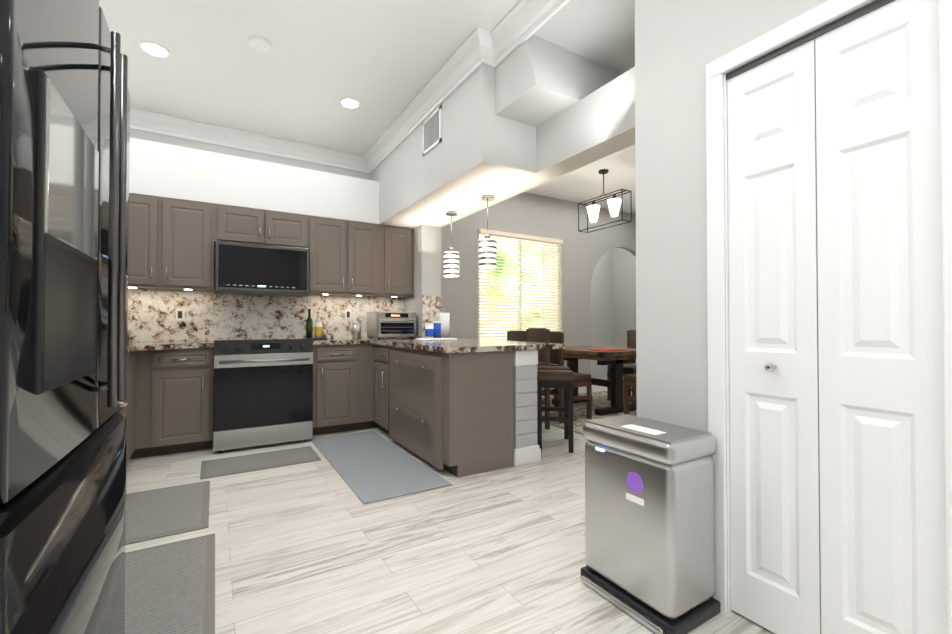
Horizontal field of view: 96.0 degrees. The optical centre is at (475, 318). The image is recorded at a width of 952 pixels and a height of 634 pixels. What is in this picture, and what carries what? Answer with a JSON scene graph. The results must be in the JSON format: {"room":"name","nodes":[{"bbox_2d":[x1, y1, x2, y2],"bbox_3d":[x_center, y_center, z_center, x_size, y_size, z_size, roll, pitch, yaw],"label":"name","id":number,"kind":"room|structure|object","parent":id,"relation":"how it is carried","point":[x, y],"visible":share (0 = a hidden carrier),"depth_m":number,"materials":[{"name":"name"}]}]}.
{"room":"kitchen","nodes":[
{"label":"kitchen","id":0,"kind":"room"},
{"bbox_2d":[129,137,379,223],"bbox_3d":[-1.320,-1.313,2.554,2.710,0.470,4.150,0,-1,-31],"label":"wall","id":1,"kind":"structure","parent":0,"point":[158,169],"depth_m":4.07,"materials":[{"name":"white paint"}]},
{"bbox_2d":[99,0,635,213],"bbox_3d":[1.363,-1.902,3.462,8.430,0.050,8.000,0,-1,-31],"label":"ceiling","id":2,"kind":"structure","parent":0,"point":[382,62],"depth_m":3.15,"materials":[{"name":"white paint"}]},
{"bbox_2d":[139,41,169,57],"bbox_3d":[-2.242,-1.878,2.989,0.170,0.011,0.170,0,-1,-31],"label":"recessed light","id":3,"kind":"object","parent":2,"relation":"in","point":[154,49],"visible":1,"depth_m":2.98,"materials":[{"name":"white"}]},
{"bbox_2d":[248,35,270,51],"bbox_3d":[-1.473,-1.870,2.918,0.140,0.028,0.140,0,-1,-31],"label":"smoke detector","id":4,"kind":"object","parent":2,"relation":"attached to","point":[259,43],"visible":1,"depth_m":2.90,"materials":[{"name":"white plastic"}]},
{"bbox_2d":[340,98,359,108],"bbox_3d":[-1.091,-1.869,3.713,0.170,0.011,0.170,0,-1,-31],"label":"recessed light","id":5,"kind":"object","parent":2,"relation":"in","point":[353,103],"visible":1,"depth_m":3.71,"materials":[{"name":"white"}]},
{"bbox_2d":[578,169,631,232],"bbox_3d":[1.595,-1.500,5.355,0.170,0.706,0.712,0,-1,-31],"label":"chandelier","id":6,"kind":"object","parent":2,"relation":"hanging from","point":[614,203],"visible":1,"depth_m":5.32,"materials":[{"name":"black"}]},
{"bbox_2d":[130,129,635,406],"bbox_3d":[-0.068,-0.348,5.792,8.430,3.000,0.100,0,-1,-31],"label":"wall","id":7,"kind":"structure","parent":0,"point":[531,214],"depth_m":6.29,"materials":[{"name":"grey paint"}]},
{"bbox_2d":[128,193,214,292],"bbox_3d":[-2.831,-0.665,3.847,0.821,0.786,0.344,0,-1,-31],"label":"upper cabinet","id":8,"kind":"object","parent":7,"relation":"attached to","point":[172,241],"depth_m":3.75,"materials":[{"name":"brown wood"}]},
{"bbox_2d":[175,309,184,320],"bbox_3d":[-2.789,-0.040,4.038,0.070,0.114,0.008,0,-1,-31],"label":"electrical outlet","id":9,"kind":"object","parent":7,"relation":"attached to","point":[180,314],"visible":1,"depth_m":4.04,"materials":[{"name":"white plastic"}]},
{"bbox_2d":[215,204,310,248],"bbox_3d":[-2.131,-0.880,4.276,0.818,0.345,0.344,0,-1,-31],"label":"upper cabinet","id":10,"kind":"object","parent":7,"relation":"attached to","point":[232,223],"depth_m":4.12,"materials":[{"name":"brown wood"}]},
{"bbox_2d":[215,241,308,296],"bbox_3d":[-2.100,-0.473,4.218,0.801,0.460,0.418,0,-1,-31],"label":"microwave","id":11,"kind":"object","parent":10,"relation":"attached to","point":[253,269],"visible":1,"depth_m":4.03,"materials":[{"name":"silver metal"}]},
{"bbox_2d":[303,216,382,296],"bbox_3d":[-1.459,-0.654,4.683,0.757,0.786,0.344,0,-1,-31],"label":"upper cabinet","id":12,"kind":"object","parent":7,"relation":"attached to","point":[346,257],"depth_m":4.55,"materials":[{"name":"brown wood"}]},
{"bbox_2d":[345,309,350,319],"bbox_3d":[-1.448,-0.050,4.854,0.070,0.114,0.008,0,-1,-31],"label":"electrical outlet","id":13,"kind":"object","parent":7,"relation":"attached to","point":[347,314],"visible":1,"depth_m":4.85,"materials":[{"name":"white plastic"}]},
{"bbox_2d":[130,0,569,172],"bbox_3d":[-0.640,-1.826,1.539,2.810,0.148,6.600,0,-1,-31],"label":"crown molding","id":14,"kind":"structure","parent":7,"relation":"attached to","point":[520,23],"depth_m":3.85,"materials":[{"name":"white"}]},
{"bbox_2d":[383,225,413,300],"bbox_3d":[-0.967,-0.651,4.982,0.394,0.786,0.344,0,-1,-31],"label":"upper cabinet","id":15,"kind":"object","parent":7,"relation":"attached to","point":[398,242],"depth_m":4.84,"materials":[{"name":"brown wood"}]},
{"bbox_2d":[478,233,559,338],"bbox_3d":[0.648,-0.343,6.204,1.540,1.740,0.120,0,-1,-31],"label":"window","id":16,"kind":"structure","parent":7,"relation":"in","point":[520,283],"depth_m":6.21,"materials":[{"name":"white"}]},
{"bbox_2d":[478,229,562,340],"bbox_3d":[0.682,-0.358,6.147,1.480,1.700,0.074,0,-1,-31],"label":"window blinds","id":17,"kind":"object","parent":16,"relation":"attached to","point":[496,234],"visible":0.79,"depth_m":6.12,"materials":[{"name":"beige plastic"}]},
{"bbox_2d":[542,386,586,396],"bbox_3d":[0.586,1.106,6.105,2.950,0.100,0.014,0,-1,-31],"label":"baseboard","id":18,"kind":"structure","parent":7,"relation":"attached to","point":[582,389],"depth_m":6.74,"materials":[{"name":"white"}]},
{"bbox_2d":[404,225,440,337],"bbox_3d":[-0.642,0.048,5.062,0.245,2.190,0.540,0,-1,-31],"label":"wall","id":19,"kind":"structure","parent":0,"point":[427,260],"depth_m":4.85,"materials":[{"name":"grey paint"}]},
{"bbox_2d":[125,377,774,633],"bbox_3d":[1.363,1.148,3.424,8.430,0.050,8.000,0,-1,-31],"label":"floor","id":20,"kind":"structure","parent":0,"point":[317,547],"depth_m":2.04,"materials":[{"name":"grey wood"}]},
{"bbox_2d":[0,0,129,633],"bbox_3d":[-1.227,0.184,0.724,0.974,1.810,0.920,0,-1,-31],"label":"fridge","id":21,"kind":"object","parent":20,"relation":"on","point":[64,155],"visible":1,"depth_m":0.74,"materials":[{"name":"grey metal"}]},
{"bbox_2d":[127,385,138,461],"bbox_3d":[-2.766,0.675,2.929,0.645,0.879,0.722,0,-1,-31],"label":"base cabinet","id":22,"kind":"object","parent":20,"relation":"on","point":[132,394],"depth_m":3.30,"materials":[{"name":"brown wood"}]},
{"bbox_2d":[125,480,209,544],"bbox_3d":[-1.828,1.106,2.483,0.480,0.008,0.790,0,-1,-31],"label":"mat","id":23,"kind":"object","parent":20,"relation":"on","point":[163,512],"visible":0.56,"depth_m":2.45,"materials":[{"name":"grey fabric"}]},
{"bbox_2d":[125,533,214,633],"bbox_3d":[-1.329,1.096,1.692,0.510,0.008,0.880,0,-1,-31],"label":"mat","id":24,"kind":"object","parent":20,"relation":"on","point":[169,588],"visible":0.62,"depth_m":1.74,"materials":[{"name":"grey fabric"}]},
{"bbox_2d":[163,365,213,454],"bbox_3d":[-2.582,0.686,3.812,0.419,0.879,0.634,0,-1,-31],"label":"base cabinet","id":25,"kind":"object","parent":20,"relation":"on","point":[187,409],"depth_m":3.57,"materials":[{"name":"brown wood"}]},
{"bbox_2d":[127,341,213,388],"bbox_3d":[-2.229,0.210,2.535,1.147,0.039,3.156,0,-1,-31],"label":"countertop","id":26,"kind":"structure","parent":25,"relation":"on","point":[148,362],"depth_m":3.50,"materials":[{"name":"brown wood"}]},
{"bbox_2d":[200,446,320,478],"bbox_3d":[-1.687,1.117,3.377,0.810,0.008,0.450,0,-1,-31],"label":"area rug","id":27,"kind":"object","parent":20,"relation":"on","point":[244,463],"visible":0.98,"depth_m":3.34,"materials":[{"name":"grey fabric"}]},
{"bbox_2d":[213,339,312,451],"bbox_3d":[-2.011,0.657,4.029,0.778,0.944,0.808,0,-1,-31],"label":"range","id":28,"kind":"object","parent":20,"relation":"on","point":[263,391],"visible":1,"depth_m":3.72,"materials":[{"name":"silver metal"}]},
{"bbox_2d":[313,345,358,435],"bbox_3d":[-1.551,0.694,4.439,0.427,0.879,0.634,0,-1,-31],"label":"base cabinet","id":29,"kind":"object","parent":20,"relation":"on","point":[335,375],"depth_m":4.18,"materials":[{"name":"brown wood"}]},
{"bbox_2d":[371,357,386,431],"bbox_3d":[-0.693,0.693,4.319,0.578,0.879,0.502,0,-1,-31],"label":"base cabinet","id":30,"kind":"object","parent":20,"relation":"on","point":[378,364],"depth_m":4.22,"materials":[{"name":"brown wood"}]},
{"bbox_2d":[311,431,451,503],"bbox_3d":[-0.851,1.118,3.435,0.600,0.008,1.680,0,-1,-31],"label":"runner mat","id":31,"kind":"object","parent":20,"relation":"on","point":[370,466],"visible":1,"depth_m":3.21,"materials":[{"name":"grey fabric"}]},
{"bbox_2d":[387,349,514,477],"bbox_3d":[-0.262,0.684,3.611,0.578,0.879,1.157,0,-1,-31],"label":"base cabinet","id":32,"kind":"object","parent":20,"relation":"on","point":[447,405],"depth_m":3.16,"materials":[{"name":"brown wood"}]},
{"bbox_2d":[299,337,564,356],"bbox_3d":[-0.580,0.229,4.048,1.672,0.039,2.287,0,-1,-31],"label":"countertop","id":33,"kind":"structure","parent":32,"relation":"on","point":[365,346],"depth_m":3.77,"materials":[{"name":"stone"}]},
{"bbox_2d":[303,309,327,339],"bbox_3d":[-1.682,0.056,4.488,0.220,0.318,0.150,0,-1,-31],"label":"bottles","id":34,"kind":"object","parent":33,"relation":"on","point":[320,333],"visible":0.92,"depth_m":4.46,"materials":[{"name":"green glass"}]},
{"bbox_2d":[352,321,360,338],"bbox_3d":[-1.317,0.119,4.733,0.094,0.197,0.094,0,-1,-31],"label":"canister","id":35,"kind":"object","parent":33,"relation":"on","point":[356,329],"visible":1,"depth_m":4.70,"materials":[{"name":"silver metal"}]},
{"bbox_2d":[367,311,415,338],"bbox_3d":[-0.937,0.069,4.801,0.460,0.300,0.400,0,-1,-31],"label":"toaster oven","id":36,"kind":"object","parent":33,"relation":"on","point":[391,324],"visible":1,"depth_m":4.67,"materials":[{"name":"silver metal"}]},
{"bbox_2d":[415,321,456,340],"bbox_3d":[-0.447,0.119,4.420,0.380,0.190,0.361,0,-1,-31],"label":"tubs","id":37,"kind":"object","parent":33,"relation":"on","point":[433,331],"visible":1,"depth_m":4.47,"materials":[{"name":"blue plastic"}]},
{"bbox_2d":[439,308,450,337],"bbox_3d":[-0.352,0.050,4.783,0.150,0.337,0.150,0,-1,-31],"label":"paper towel","id":38,"kind":"object","parent":33,"relation":"on","point":[444,318],"visible":0.83,"depth_m":4.73,"materials":[{"name":"white paper"}]},
{"bbox_2d":[513,350,540,465],"bbox_3d":[0.342,0.683,3.423,0.250,0.878,0.250,0,-1,-31],"label":"post","id":39,"kind":"object","parent":20,"relation":"on","point":[527,449],"visible":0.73,"depth_m":3.32,"materials":[{"name":"grey"}]},
{"bbox_2d":[526,328,549,429],"bbox_3d":[0.472,0.616,4.529,0.450,1.040,0.440,0,-1,-21],"label":"bar chair","id":40,"kind":"object","parent":20,"relation":"on","point":[542,335],"visible":0.15,"depth_m":4.41,"materials":[{"name":"brown wood"}]},
{"bbox_2d":[536,366,573,452],"bbox_3d":[0.695,0.787,3.842,0.320,0.682,0.480,0,-1,7],"label":"stool","id":41,"kind":"object","parent":20,"relation":"on","point":[555,376],"visible":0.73,"depth_m":3.63,"materials":[{"name":"black wood"}]},
{"bbox_2d":[542,391,636,434],"bbox_3d":[1.598,1.143,5.470,2.300,0.008,1.950,0,-1,-31],"label":"dining rug","id":42,"kind":"object","parent":20,"relation":"on","point":[599,400],"visible":0.27,"depth_m":5.20,"materials":[{"name":"grey carpet"}]},
{"bbox_2d":[507,331,558,406],"bbox_3d":[0.717,0.642,5.414,0.470,0.990,0.460,0,-1,-31],"label":"dining chair","id":43,"kind":"object","parent":42,"relation":"on","point":[516,335],"visible":0.15,"depth_m":5.32,"materials":[{"name":"brown wood"}]},
{"bbox_2d":[538,331,591,422],"bbox_3d":[1.003,0.637,4.944,0.470,0.990,0.460,0,-1,-31],"label":"dining chair","id":44,"kind":"object","parent":42,"relation":"on","point":[580,379],"visible":0.48,"depth_m":4.77,"materials":[{"name":"brown wood"}]},
{"bbox_2d":[552,346,636,415],"bbox_3d":[1.522,0.756,5.552,0.954,0.767,1.204,0,-1,-31],"label":"dining table","id":45,"kind":"object","parent":42,"relation":"on","point":[616,358],"visible":0.79,"depth_m":5.18,"materials":[{"name":"brown wood"}]},
{"bbox_2d":[607,330,635,403],"bbox_3d":[2.161,0.649,5.965,0.470,0.990,0.460,0,-1,-31],"label":"dining chair","id":46,"kind":"object","parent":42,"relation":"on","point":[629,368],"visible":0.33,"depth_m":6.02,"materials":[{"name":"brown wood"}]},
{"bbox_2d":[623,374,636,414],"bbox_3d":[1.983,0.635,4.786,0.460,0.990,0.470,0,-1,-31],"label":"dining chair","id":47,"kind":"object","parent":42,"relation":"on","point":[630,380],"visible":0.17,"depth_m":4.83,"materials":[{"name":"brown wood"}]},
{"bbox_2d":[581,414,719,633],"bbox_3d":[0.672,0.766,1.711,0.314,0.670,0.438,0,-1,-31],"label":"trash can","id":48,"kind":"object","parent":20,"relation":"on","point":[649,523],"visible":1,"depth_m":1.57,"materials":[{"name":"silver metal"}]},
{"bbox_2d":[370,0,634,228],"bbox_3d":[0.190,-1.468,3.777,1.140,0.810,3.634,0,-1,-31],"label":"soffit beam","id":49,"kind":"structure","parent":0,"point":[552,98],"depth_m":2.96,"materials":[{"name":"grey paint"}]},
{"bbox_2d":[422,105,441,155],"bbox_3d":[-0.372,-1.571,3.591,0.012,0.290,0.350,0,-1,-31],"label":"air vent grille","id":50,"kind":"object","parent":49,"relation":"attached to","point":[432,130],"visible":0.98,"depth_m":3.58,"materials":[{"name":"white metal"}]},
{"bbox_2d":[444,211,458,276],"bbox_3d":[-0.244,-0.740,4.250,0.156,0.635,0.156,0,-1,-31],"label":"pendant light","id":51,"kind":"object","parent":49,"relation":"hanging from","point":[451,262],"visible":1,"depth_m":4.19,"materials":[{"name":"white glass"}]},
{"bbox_2d":[479,195,496,267],"bbox_3d":[0.101,-0.756,3.722,0.156,0.615,0.156,0,-1,-31],"label":"pendant light","id":52,"kind":"object","parent":49,"relation":"hanging from","point":[487,251],"visible":1,"depth_m":3.66,"materials":[{"name":"white glass"}]},
{"bbox_2d":[543,243,554,328],"bbox_3d":[1.390,-0.328,7.370,0.100,3.000,1.080,0,-1,-31],"label":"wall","id":53,"kind":"structure","parent":0,"point":[543,243],"depth_m":7.47,"materials":[{"name":"grey paint"}]},
{"bbox_2d":[590,249,612,377],"bbox_3d":[1.969,-0.315,8.436,2.200,3.000,0.100,0,-1,-31],"label":"wall","id":54,"kind":"structure","parent":0,"point":[601,303],"depth_m":8.75,"materials":[{"name":"grey paint"}]},
{"bbox_2d":[613,248,635,377],"bbox_3d":[4.123,-0.334,6.918,0.100,3.000,4.934,0,-1,-31],"label":"wall","id":55,"kind":"structure","parent":0,"point":[624,290],"depth_m":8.69,"materials":[{"name":"grey paint"}]},
{"bbox_2d":[635,0,875,611],"bbox_3d":[1.582,-0.412,0.689,0.120,3.000,3.066,0,-1,-31],"label":"wall","id":56,"kind":"structure","parent":0,"point":[680,45],"depth_m":1.79,"materials":[{"name":"grey paint"}]},
{"bbox_2d":[727,39,820,633],"bbox_3d":[1.023,0.086,1.496,0.073,2.000,0.276,0,-1,-31],"label":"closet door leaf","id":57,"kind":"structure","parent":56,"relation":"in","point":[774,398],"depth_m":1.49,"materials":[{"name":"white wood"}]},
{"bbox_2d":[706,0,951,633],"bbox_3d":[1.134,0.051,1.401,0.138,2.092,0.692,0,-1,-31],"label":"door frame","id":58,"kind":"structure","parent":56,"relation":"attached to","point":[717,220],"depth_m":1.60,"materials":[{"name":"white painted wood"}]},
{"bbox_2d":[815,0,946,633],"bbox_3d":[1.187,0.084,1.268,0.030,2.000,0.276,0,-1,-31],"label":"closet door leaf","id":59,"kind":"structure","parent":56,"relation":"in","point":[882,482],"depth_m":1.25,"materials":[{"name":"white wood"}]},
{"label":"outside","id":60,"kind":"structure","parent":0,"visible":0},
{"bbox_2d":[480,235,542,338],"bbox_3d":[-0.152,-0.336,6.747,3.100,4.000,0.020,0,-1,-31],"label":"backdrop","id":61,"kind":"structure","parent":60,"point":[512,285],"depth_m":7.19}
]}

